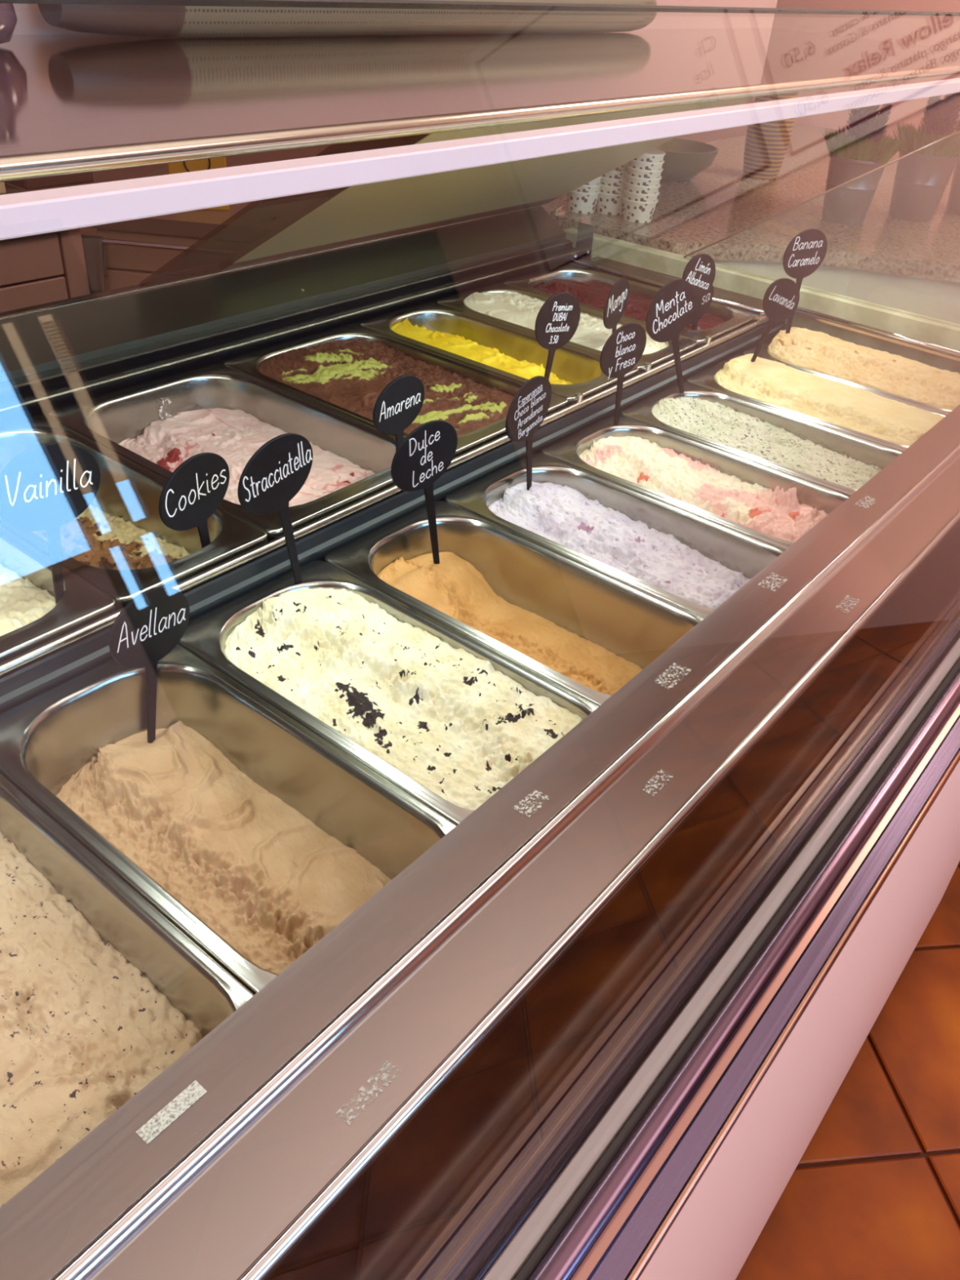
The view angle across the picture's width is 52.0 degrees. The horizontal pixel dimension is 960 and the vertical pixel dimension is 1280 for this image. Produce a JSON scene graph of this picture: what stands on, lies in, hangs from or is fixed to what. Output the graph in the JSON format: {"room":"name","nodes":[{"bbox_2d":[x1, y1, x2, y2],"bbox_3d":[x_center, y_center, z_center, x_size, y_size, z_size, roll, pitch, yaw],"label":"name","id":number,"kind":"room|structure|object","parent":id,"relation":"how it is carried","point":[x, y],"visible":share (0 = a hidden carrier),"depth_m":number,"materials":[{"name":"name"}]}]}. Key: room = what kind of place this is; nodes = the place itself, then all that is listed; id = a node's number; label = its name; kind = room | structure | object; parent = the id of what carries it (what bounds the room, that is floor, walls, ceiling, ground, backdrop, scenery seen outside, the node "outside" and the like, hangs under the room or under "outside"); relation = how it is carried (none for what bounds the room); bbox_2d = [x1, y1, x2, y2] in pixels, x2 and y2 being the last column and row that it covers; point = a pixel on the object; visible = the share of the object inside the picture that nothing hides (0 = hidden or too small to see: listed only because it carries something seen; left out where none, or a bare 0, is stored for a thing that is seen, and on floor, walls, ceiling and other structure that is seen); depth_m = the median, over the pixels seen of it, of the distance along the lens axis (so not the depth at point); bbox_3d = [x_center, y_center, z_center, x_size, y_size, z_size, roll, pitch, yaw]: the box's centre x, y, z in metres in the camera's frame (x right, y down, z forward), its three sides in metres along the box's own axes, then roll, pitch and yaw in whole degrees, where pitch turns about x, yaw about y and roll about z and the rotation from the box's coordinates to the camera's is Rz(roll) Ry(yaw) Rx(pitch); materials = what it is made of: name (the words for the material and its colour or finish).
{"room":"eatery","nodes":[
{"label":"eatery","id":0,"kind":"room"},
{"bbox_2d":[4,135,415,293],"bbox_3d":[-2.209,-1.254,1.657,0.100,2.750,6.400,28,41,29],"label":"wall","id":1,"kind":"structure","parent":0,"point":[101,176],"depth_m":3.49,"materials":[{"name":"brown"}]},
{"bbox_2d":[675,0,959,142],"bbox_3d":[2.056,-1.450,2.440,6.000,2.750,0.150,28,41,29],"label":"wall","id":2,"kind":"structure","parent":0,"point":[938,31],"depth_m":2.96,"materials":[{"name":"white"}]},
{"bbox_2d":[735,861,959,1279],"bbox_3d":[-0.007,0.992,1.184,6.000,0.060,6.682,28,41,29],"label":"floor","id":3,"kind":"structure","parent":0,"point":[873,1193],"depth_m":1.50,"materials":[{"name":"brown tile"}]},
{"bbox_2d":[0,183,93,312],"bbox_3d":[-1.736,-0.187,1.763,0.640,0.955,2.090,28,41,29],"label":"base cabinet","id":4,"kind":"object","parent":3,"relation":"on","point":[41,268],"visible":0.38,"depth_m":2.01,"materials":[{"name":"brown wood"}]},
{"bbox_2d":[0,183,93,240],"bbox_3d":[-1.704,-0.565,1.495,0.640,0.027,2.090,28,41,29],"label":"countertop","id":5,"kind":"structure","parent":4,"relation":"on","point":[9,188],"depth_m":2.12,"materials":[{"name":"white"}]},
{"bbox_2d":[0,182,5,193],"bbox_3d":[-1.049,-1.000,2.077,0.060,0.100,0.050,28,41,29],"label":"carton","id":6,"kind":"object","parent":5,"relation":"on","point":[2,189],"visible":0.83,"depth_m":2.10,"materials":[{"name":"beige cardboard"}]},
{"bbox_2d":[4,171,93,190],"bbox_3d":[-0.999,-1.086,2.210,0.180,0.094,0.170,28,41,29],"label":"tray","id":7,"kind":"object","parent":5,"relation":"on","point":[86,177],"visible":0.29,"depth_m":2.18,"materials":[{"name":"brown paint"}]},
{"bbox_2d":[88,167,335,290],"bbox_3d":[-0.512,-0.613,2.516,0.680,0.948,0.536,5,35,1],"label":"base cabinet","id":8,"kind":"object","parent":3,"relation":"on","point":[154,248],"visible":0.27,"depth_m":2.09,"materials":[{"name":"brown wood"}]},
{"bbox_2d":[80,234,107,293],"bbox_3d":[-0.824,-0.798,2.088,0.062,0.115,0.029,6,35,1],"label":"hand towel","id":9,"kind":"object","parent":8,"relation":"hanging from","point":[94,250],"visible":0.8,"depth_m":2.08,"materials":[{"name":"grey fabric"}]},
{"bbox_2d":[88,167,335,242],"bbox_3d":[-0.480,-0.993,2.261,0.680,0.030,0.512,5,35,1],"label":"countertop","id":10,"kind":"structure","parent":8,"relation":"on","point":[239,223],"depth_m":2.06,"materials":[{"name":"white"}]},
{"bbox_2d":[167,156,229,210],"bbox_3d":[-0.605,-1.007,2.109,0.120,0.150,0.051,-4,36,-13],"label":"carton","id":11,"kind":"object","parent":10,"relation":"on","point":[216,162],"visible":0.26,"depth_m":2.08,"materials":[{"name":"orange cardboard"}]},
{"bbox_2d":[0,0,959,1279],"bbox_3d":[0.048,-0.017,1.218,1.071,1.490,2.870,28,41,29],"label":"display case","id":12,"kind":"object","parent":3,"relation":"on","point":[600,1028],"visible":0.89,"depth_m":0.66,"materials":[{"name":"silver metal"}]},
{"bbox_2d":[0,3,17,44],"bbox_3d":[-0.445,-0.550,0.837,0.090,0.074,0.090,28,41,29],"label":"jar","id":13,"kind":"object","parent":12,"relation":"on","point":[8,18],"visible":0.96,"depth_m":0.84,"materials":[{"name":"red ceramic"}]},
{"bbox_2d":[0,524,116,663],"bbox_3d":[-0.470,-0.013,0.839,0.359,0.146,0.152,28,41,29],"label":"pan","id":14,"kind":"object","parent":12,"relation":"in","point":[81,603],"visible":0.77,"depth_m":0.76,"materials":[{"name":"silver metal"}]},
{"bbox_2d":[0,563,55,635],"bbox_3d":[-0.468,-0.043,0.817,0.314,0.058,0.127,28,41,29],"label":"ice cream","id":15,"kind":"object","parent":14,"relation":"in","point":[22,603],"visible":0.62,"depth_m":0.79,"materials":[{"name":"beige food"}]},
{"bbox_2d":[0,441,100,604],"bbox_3d":[-0.319,-0.076,0.747,0.003,0.156,0.086,25,40,27],"label":"sign","id":16,"kind":"object","parent":15,"relation":"in","point":[46,486],"visible":0.99,"depth_m":0.72,"materials":[{"name":"black plastic"}]},
{"bbox_2d":[0,773,253,1037],"bbox_3d":[-0.273,0.229,0.568,0.359,0.146,0.166,28,41,29],"label":"pan","id":17,"kind":"object","parent":12,"relation":"in","point":[193,982],"visible":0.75,"depth_m":0.57,"materials":[{"name":"silver metal"}]},
{"bbox_2d":[0,831,203,1207],"bbox_3d":[-0.273,0.214,0.557,0.310,0.070,0.138,28,41,29],"label":"ice cream","id":18,"kind":"object","parent":17,"relation":"in","point":[83,1031],"visible":0.59,"depth_m":0.55,"materials":[{"name":"beige food"}]},
{"bbox_2d":[0,414,267,611],"bbox_3d":[-0.374,-0.077,0.939,0.359,0.146,0.152,28,41,29],"label":"pan","id":19,"kind":"object","parent":12,"relation":"in","point":[128,491],"visible":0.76,"depth_m":0.93,"materials":[{"name":"silver metal"}]},
{"bbox_2d":[32,504,190,569],"bbox_3d":[-0.373,-0.080,0.937,0.308,0.060,0.121,28,41,29],"label":"ice cream","id":20,"kind":"object","parent":19,"relation":"in","point":[95,538],"visible":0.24,"depth_m":0.93,"materials":[{"name":"brown food"}]},
{"bbox_2d":[158,452,229,547],"bbox_3d":[-0.239,-0.086,0.842,0.003,0.152,0.080,22,39,23],"label":"sign","id":21,"kind":"object","parent":20,"relation":"in","point":[197,486],"visible":0.98,"depth_m":0.81,"materials":[{"name":"black plastic"}]},
{"bbox_2d":[47,364,395,542],"bbox_3d":[-0.253,-0.157,1.066,0.359,0.146,0.231,28,41,29],"label":"pan","id":22,"kind":"object","parent":12,"relation":"in","point":[108,420],"visible":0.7,"depth_m":1.09,"materials":[{"name":"silver metal"}]},
{"bbox_2d":[117,408,375,506],"bbox_3d":[-0.252,-0.168,1.059,0.309,0.054,0.200,28,41,29],"label":"ice cream","id":23,"kind":"object","parent":22,"relation":"in","point":[236,435],"visible":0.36,"depth_m":1.09,"materials":[{"name":"pink food"}]},
{"bbox_2d":[372,374,424,450],"bbox_3d":[-0.083,-0.203,1.007,0.003,0.136,0.080,25,42,26],"label":"sign","id":24,"kind":"object","parent":23,"relation":"in","point":[400,402],"visible":0.98,"depth_m":0.98,"materials":[{"name":"black plastic"}]},
{"bbox_2d":[0,644,456,995],"bbox_3d":[-0.168,0.160,0.678,0.359,0.146,0.166,28,41,29],"label":"pan","id":25,"kind":"object","parent":12,"relation":"in","point":[46,739],"visible":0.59,"depth_m":0.70,"materials":[{"name":"silver metal"}]},
{"bbox_2d":[56,720,391,974],"bbox_3d":[-0.169,0.164,0.682,0.306,0.064,0.132,28,41,29],"label":"ice cream","id":26,"kind":"object","parent":25,"relation":"in","point":[268,880],"visible":0.66,"depth_m":0.69,"materials":[{"name":"beige food"}]},
{"bbox_2d":[108,586,189,742],"bbox_3d":[-0.241,0.025,0.737,0.003,0.146,0.079,19,38,20],"label":"sign","id":27,"kind":"object","parent":26,"relation":"in","point":[150,625],"visible":0.99,"depth_m":0.71,"materials":[{"name":"black plastic"}]},
{"bbox_2d":[37,0,657,37],"bbox_3d":[-0.061,-0.823,1.277,0.064,0.064,1.089,28,41,29],"label":"roll","id":28,"kind":"object","parent":12,"relation":"on","point":[135,20],"visible":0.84,"depth_m":1.14,"materials":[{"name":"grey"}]},
{"bbox_2d":[177,560,599,825],"bbox_3d":[-0.063,0.091,0.788,0.359,0.146,0.166,28,41,29],"label":"pan","id":29,"kind":"object","parent":12,"relation":"in","point":[206,636],"visible":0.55,"depth_m":0.77,"materials":[{"name":"silver metal"}]},
{"bbox_2d":[237,433,312,582],"bbox_3d":[-0.165,-0.090,0.808,0.003,0.162,0.079,26,40,27],"label":"sign","id":30,"kind":"object","parent":29,"relation":"on","point":[279,468],"visible":1,"depth_m":0.78,"materials":[{"name":"black plastic"}]},
{"bbox_2d":[224,587,582,811],"bbox_3d":[-0.059,0.048,0.758,0.316,0.053,0.142,28,41,29],"label":"ice cream","id":31,"kind":"object","parent":29,"relation":"in","point":[441,714],"visible":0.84,"depth_m":0.75,"materials":[{"name":"white food"}]},
{"bbox_2d":[12,0,777,35],"bbox_3d":[-0.286,-0.756,1.071,0.006,0.162,2.870,28,41,29],"label":"shelf","id":32,"kind":"object","parent":12,"relation":"attached to","point":[30,21],"depth_m":1.81,"materials":[{"name":"pink"}]},
{"bbox_2d":[223,324,568,457],"bbox_3d":[-0.107,-0.253,1.219,0.359,0.146,0.231,28,41,29],"label":"pan","id":33,"kind":"object","parent":12,"relation":"in","point":[249,364],"visible":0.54,"depth_m":1.21,"materials":[{"name":"silver metal"}]},
{"bbox_2d":[258,338,514,435],"bbox_3d":[-0.105,-0.292,1.191,0.315,0.054,0.207,28,41,29],"label":"ice cream","id":34,"kind":"object","parent":33,"relation":"in","point":[351,375],"visible":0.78,"depth_m":1.19,"materials":[{"name":"brown food"}]},
{"bbox_2d":[534,292,580,379],"bbox_3d":[0.088,-0.341,1.164,0.003,0.138,0.080,32,43,33],"label":"sign","id":35,"kind":"object","parent":33,"relation":"on","point":[557,320],"visible":0.99,"depth_m":1.14,"materials":[{"name":"black plastic"}]},
{"bbox_2d":[0,27,959,155],"bbox_3d":[-0.087,-0.580,0.993,0.530,0.008,2.870,28,41,29],"label":"shelf","id":36,"kind":"object","parent":12,"relation":"attached to","point":[64,92],"depth_m":0.86,"materials":[{"name":"pink metal"}]},
{"bbox_2d":[359,302,639,404],"bbox_3d":[0.016,-0.334,1.349,0.359,0.146,0.159,28,41,29],"label":"pan","id":37,"kind":"object","parent":12,"relation":"in","point":[581,368],"visible":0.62,"depth_m":1.35,"materials":[{"name":"silver metal"}]},
{"bbox_2d":[391,317,573,405],"bbox_3d":[0.016,-0.361,1.329,0.314,0.075,0.133,28,41,29],"label":"ice cream","id":38,"kind":"object","parent":37,"relation":"in","point":[459,345],"visible":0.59,"depth_m":1.31,"materials":[{"name":"yellow food"}]},
{"bbox_2d":[324,501,704,706],"bbox_3d":[0.042,0.022,0.898,0.359,0.146,0.166,28,41,29],"label":"pan","id":39,"kind":"object","parent":12,"relation":"in","point":[633,624],"visible":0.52,"depth_m":0.92,"materials":[{"name":"silver metal"}]},
{"bbox_2d":[377,551,642,695],"bbox_3d":[0.042,0.013,0.894,0.310,0.079,0.136,28,41,29],"label":"ice cream","id":40,"kind":"object","parent":39,"relation":"in","point":[454,587],"visible":0.46,"depth_m":0.93,"materials":[{"name":"orange food"}]},
{"bbox_2d":[391,420,457,564],"bbox_3d":[-0.053,-0.121,0.908,0.003,0.168,0.080,32,43,33],"label":"sign","id":41,"kind":"object","parent":40,"relation":"in","point":[424,455],"visible":0.98,"depth_m":0.88,"materials":[{"name":"black plastic"}]},
{"bbox_2d":[436,283,697,373],"bbox_3d":[0.116,-0.400,1.454,0.359,0.146,0.159,28,41,29],"label":"pan","id":42,"kind":"object","parent":12,"relation":"in","point":[456,302],"visible":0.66,"depth_m":1.40,"materials":[{"name":"silver metal"}]},
{"bbox_2d":[463,291,667,374],"bbox_3d":[0.119,-0.444,1.423,0.316,0.049,0.136,28,41,29],"label":"ice cream","id":43,"kind":"object","parent":42,"relation":"in","point":[517,308],"visible":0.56,"depth_m":1.43,"materials":[{"name":"white food"}]},
{"bbox_2d":[603,277,629,333],"bbox_3d":[0.179,-0.429,1.317,0.003,0.105,0.079,21,38,21],"label":"sign","id":44,"kind":"object","parent":43,"relation":"on","point":[615,304],"visible":0.97,"depth_m":1.30,"materials":[{"name":"black plastic"}]},
{"bbox_2d":[678,253,715,335],"bbox_3d":[0.302,-0.478,1.387,0.078,0.130,0.003,-27,46,-37],"label":"sign","id":45,"kind":"object","parent":42,"relation":"in","point":[700,271],"visible":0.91,"depth_m":1.36,"materials":[{"name":"black plastic"}]},
{"bbox_2d":[444,453,786,617],"bbox_3d":[0.146,-0.048,1.008,0.359,0.146,0.166,28,41,29],"label":"pan","id":46,"kind":"object","parent":12,"relation":"in","point":[736,550],"visible":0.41,"depth_m":1.01,"materials":[{"name":"silver metal"}]},
{"bbox_2d":[488,481,751,608],"bbox_3d":[0.147,-0.072,0.992,0.312,0.071,0.139,28,41,29],"label":"ice cream","id":47,"kind":"object","parent":46,"relation":"in","point":[564,516],"visible":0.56,"depth_m":1.00,"materials":[{"name":"purple food"}]},
{"bbox_2d":[505,375,551,490],"bbox_3d":[0.047,-0.199,1.016,0.003,0.148,0.080,25,40,27],"label":"sign","id":48,"kind":"object","parent":47,"relation":"in","point":[529,407],"visible":0.99,"depth_m":0.99,"materials":[{"name":"black plastic"}]},
{"bbox_2d":[502,263,758,346],"bbox_3d":[0.226,-0.472,1.569,0.359,0.146,0.189,28,41,29],"label":"pan","id":49,"kind":"object","parent":12,"relation":"in","point":[735,319],"visible":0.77,"depth_m":1.55,"materials":[{"name":"silver metal"}]},
{"bbox_2d":[533,278,724,346],"bbox_3d":[0.229,-0.506,1.546,0.314,0.045,0.163,28,41,29],"label":"ice cream","id":50,"kind":"object","parent":49,"relation":"in","point":[594,294],"visible":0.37,"depth_m":1.57,"materials":[{"name":"brown food"}]},
{"bbox_2d":[688,284,713,330],"bbox_3d":[0.308,-0.453,1.427,0.003,0.130,0.079,32,43,33],"label":"sign","id":51,"kind":"object","parent":50,"relation":"in","point":[703,304],"visible":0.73,"depth_m":1.42,"materials":[{"name":"black plastic"}]},
{"bbox_2d":[540,414,850,549],"bbox_3d":[0.251,-0.117,1.119,0.359,0.146,0.166,28,41,29],"label":"pan","id":52,"kind":"object","parent":12,"relation":"in","point":[568,450],"visible":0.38,"depth_m":1.12,"materials":[{"name":"silver metal"}]},
{"bbox_2d":[600,322,646,421],"bbox_3d":[0.164,-0.299,1.170,0.080,0.154,0.003,-26,45,-36],"label":"sign","id":53,"kind":"object","parent":52,"relation":"in","point":[624,348],"visible":1,"depth_m":1.14,"materials":[{"name":"black plastic"}]},
{"bbox_2d":[578,435,829,542],"bbox_3d":[0.254,-0.150,1.096,0.314,0.066,0.141,28,41,29],"label":"ice cream","id":54,"kind":"object","parent":52,"relation":"in","point":[777,513],"visible":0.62,"depth_m":1.10,"materials":[{"name":"pink food"}]},
{"bbox_2d":[619,381,903,495],"bbox_3d":[0.356,-0.186,1.229,0.359,0.146,0.166,28,41,29],"label":"pan","id":55,"kind":"object","parent":12,"relation":"in","point":[869,452],"visible":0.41,"depth_m":1.22,"materials":[{"name":"silver metal"}]},
{"bbox_2d":[645,279,695,393],"bbox_3d":[0.238,-0.364,1.233,0.099,0.172,0.003,-19,42,-30],"label":"sign","id":56,"kind":"object","parent":55,"relation":"on","point":[671,309],"visible":0.98,"depth_m":1.20,"materials":[{"name":"black plastic"}]},
{"bbox_2d":[652,396,881,489],"bbox_3d":[0.358,-0.221,1.204,0.314,0.068,0.142,28,41,29],"label":"ice cream","id":57,"kind":"object","parent":55,"relation":"in","point":[717,423],"visible":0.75,"depth_m":1.21,"materials":[{"name":"beige food"}]},
{"bbox_2d":[684,354,946,451],"bbox_3d":[0.461,-0.255,1.339,0.359,0.146,0.166,28,41,29],"label":"pan","id":58,"kind":"object","parent":12,"relation":"in","point":[705,378],"visible":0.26,"depth_m":1.29,"materials":[{"name":"silver metal"}]},
{"bbox_2d":[714,353,944,446],"bbox_3d":[0.465,-0.305,1.303,0.316,0.051,0.143,28,41,29],"label":"ice cream","id":59,"kind":"object","parent":58,"relation":"in","point":[775,383],"visible":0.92,"depth_m":1.29,"materials":[{"name":"beige food"}]},
{"bbox_2d":[750,277,799,362],"bbox_3d":[0.409,-0.435,1.366,0.080,0.131,0.003,-20,42,-31],"label":"sign","id":60,"kind":"object","parent":59,"relation":"on","point":[781,297],"visible":0.99,"depth_m":1.35,"materials":[{"name":"black plastic"}]},
{"bbox_2d":[741,335,951,414],"bbox_3d":[0.566,-0.324,1.449,0.359,0.146,0.166,28,41,29],"label":"pan","id":61,"kind":"object","parent":12,"relation":"in","point":[763,353],"visible":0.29,"depth_m":1.37,"materials":[{"name":"silver metal"}]},
{"bbox_2d":[768,326,959,410],"bbox_3d":[0.570,-0.379,1.410,0.316,0.054,0.143,28,41,29],"label":"ice cream","id":62,"kind":"object","parent":61,"relation":"in","point":[822,353],"visible":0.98,"depth_m":1.39,"materials":[{"name":"beige food"}]},
{"bbox_2d":[782,228,827,333],"bbox_3d":[0.460,-0.510,1.429,0.080,0.166,0.003,-14,39,-25],"label":"sign","id":63,"kind":"object","parent":62,"relation":"in","point":[805,253],"visible":0.99,"depth_m":1.40,"materials":[{"name":"black plastic"}]},
{"bbox_2d":[541,124,959,324],"bbox_3d":[1.065,-0.514,2.466,1.600,1.060,1.795,28,41,29],"label":"countertop","id":64,"kind":"structure","parent":3,"relation":"on","point":[885,260],"depth_m":1.84,"materials":[{"name":"beige stone"}]},
{"bbox_2d":[567,190,599,213],"bbox_3d":[0.193,-0.831,1.858,0.066,0.038,0.066,28,41,29],"label":"paper cup","id":65,"kind":"object","parent":64,"relation":"on","point":[580,202],"visible":0.64,"depth_m":1.84,"materials":[{"name":"beige paper"}]},
{"bbox_2d":[573,183,600,192],"bbox_3d":[0.194,-0.841,1.850,0.066,0.038,0.066,28,41,29],"label":"paper cup","id":66,"kind":"object","parent":65,"relation":"on","point":[585,188],"visible":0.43,"depth_m":1.82,"materials":[{"name":"beige paper"}]},
{"bbox_2d":[585,175,601,185],"bbox_3d":[0.195,-0.852,1.843,0.066,0.038,0.066,28,41,29],"label":"paper cup","id":67,"kind":"object","parent":66,"relation":"on","point":[597,181],"visible":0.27,"depth_m":1.82,"materials":[{"name":"beige paper"}]},
{"bbox_2d":[596,191,624,215],"bbox_3d":[0.249,-0.831,1.865,0.066,0.038,0.066,28,41,29],"label":"paper cup","id":68,"kind":"object","parent":64,"relation":"on","point":[611,204],"visible":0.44,"depth_m":1.85,"materials":[{"name":"beige paper"}]},
{"bbox_2d":[599,183,625,194],"bbox_3d":[0.250,-0.842,1.857,0.066,0.038,0.066,28,41,29],"label":"paper cup","id":69,"kind":"object","parent":68,"relation":"on","point":[605,188],"visible":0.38,"depth_m":1.83,"materials":[{"name":"beige paper"}]},
{"bbox_2d":[600,176,626,186],"bbox_3d":[0.251,-0.852,1.850,0.066,0.038,0.066,28,41,29],"label":"paper cup","id":70,"kind":"object","parent":69,"relation":"on","point":[604,180],"visible":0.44,"depth_m":1.82,"materials":[{"name":"beige paper"}]},
{"bbox_2d":[601,170,627,178],"bbox_3d":[0.252,-0.863,1.842,0.066,0.038,0.066,28,41,29],"label":"paper cup","id":71,"kind":"object","parent":70,"relation":"on","point":[612,174],"visible":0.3,"depth_m":1.81,"materials":[{"name":"beige paper"}]},
{"bbox_2d":[612,161,629,171],"bbox_3d":[0.253,-0.874,1.835,0.066,0.038,0.066,28,41,29],"label":"paper cup","id":72,"kind":"object","parent":71,"relation":"on","point":[624,167],"visible":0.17,"depth_m":1.81,"materials":[{"name":"beige paper"}]},
{"bbox_2d":[622,195,657,223],"bbox_3d":[0.295,-0.799,1.826,0.066,0.038,0.066,28,41,29],"label":"paper cup","id":73,"kind":"object","parent":64,"relation":"on","point":[635,211],"visible":0.73,"depth_m":1.81,"materials":[{"name":"beige paper"}]},
{"bbox_2d":[623,187,659,201],"bbox_3d":[0.296,-0.810,1.818,0.066,0.038,0.066,28,41,29],"label":"paper cup","id":74,"kind":"object","parent":73,"relation":"on","point":[628,194],"visible":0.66,"depth_m":1.79,"materials":[{"name":"beige paper"}]},
{"bbox_2d":[624,179,660,194],"bbox_3d":[0.297,-0.821,1.811,0.066,0.038,0.066,28,41,29],"label":"paper cup","id":75,"kind":"object","parent":74,"relation":"on","point":[629,187],"visible":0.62,"depth_m":1.78,"materials":[{"name":"beige paper"}]},
{"bbox_2d":[626,172,662,186],"bbox_3d":[0.297,-0.832,1.803,0.066,0.038,0.066,28,41,29],"label":"paper cup","id":76,"kind":"object","parent":75,"relation":"on","point":[630,179],"visible":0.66,"depth_m":1.77,"materials":[{"name":"beige paper"}]},
{"bbox_2d":[626,164,663,177],"bbox_3d":[0.298,-0.843,1.796,0.066,0.038,0.066,28,41,29],"label":"paper cup","id":77,"kind":"object","parent":76,"relation":"on","point":[633,171],"visible":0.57,"depth_m":1.77,"materials":[{"name":"beige paper"}]},
{"bbox_2d":[629,159,664,170],"bbox_3d":[0.299,-0.853,1.788,0.066,0.038,0.066,28,41,29],"label":"paper cup","id":78,"kind":"object","parent":77,"relation":"on","point":[633,163],"visible":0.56,"depth_m":1.76,"materials":[{"name":"beige paper"}]},
{"bbox_2d":[634,148,666,162],"bbox_3d":[0.300,-0.864,1.780,0.066,0.038,0.066,28,41,29],"label":"paper cup","id":79,"kind":"object","parent":78,"relation":"on","point":[654,155],"visible":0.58,"depth_m":1.75,"materials":[{"name":"beige paper"}]},
{"bbox_2d":[653,137,719,180],"bbox_3d":[0.424,-1.075,2.205,0.209,0.066,0.210,28,41,29],"label":"bowl","id":80,"kind":"object","parent":64,"relation":"on","point":[684,159],"visible":0.56,"depth_m":2.15,"materials":[{"name":"brown ceramic"}]},
{"bbox_2d":[742,92,799,179],"bbox_3d":[0.663,-1.162,2.257,0.101,0.182,0.101,28,41,29],"label":"wicker basket","id":81,"kind":"object","parent":64,"relation":"on","point":[766,144],"visible":0.62,"depth_m":2.24,"materials":[{"name":"brown wicker"}]},
{"bbox_2d":[821,102,907,225],"bbox_3d":[0.729,-0.929,1.899,0.157,0.224,0.151,11,36,8],"label":"pot","id":82,"kind":"object","parent":64,"relation":"on","point":[864,148],"visible":0.98,"depth_m":1.87,"materials":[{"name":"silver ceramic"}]},
{"bbox_2d":[888,92,959,222],"bbox_3d":[0.893,-0.970,1.962,0.170,0.240,0.164,28,41,29],"label":"pot","id":83,"kind":"object","parent":64,"relation":"on","point":[922,178],"visible":0.91,"depth_m":1.94,"materials":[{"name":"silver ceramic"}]},
{"bbox_2d":[946,118,959,216],"bbox_3d":[1.055,-1.016,2.036,0.177,0.252,0.174,28,41,29],"label":"pot","id":84,"kind":"object","parent":64,"relation":"on","point":[953,207],"visible":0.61,"depth_m":2.07,"materials":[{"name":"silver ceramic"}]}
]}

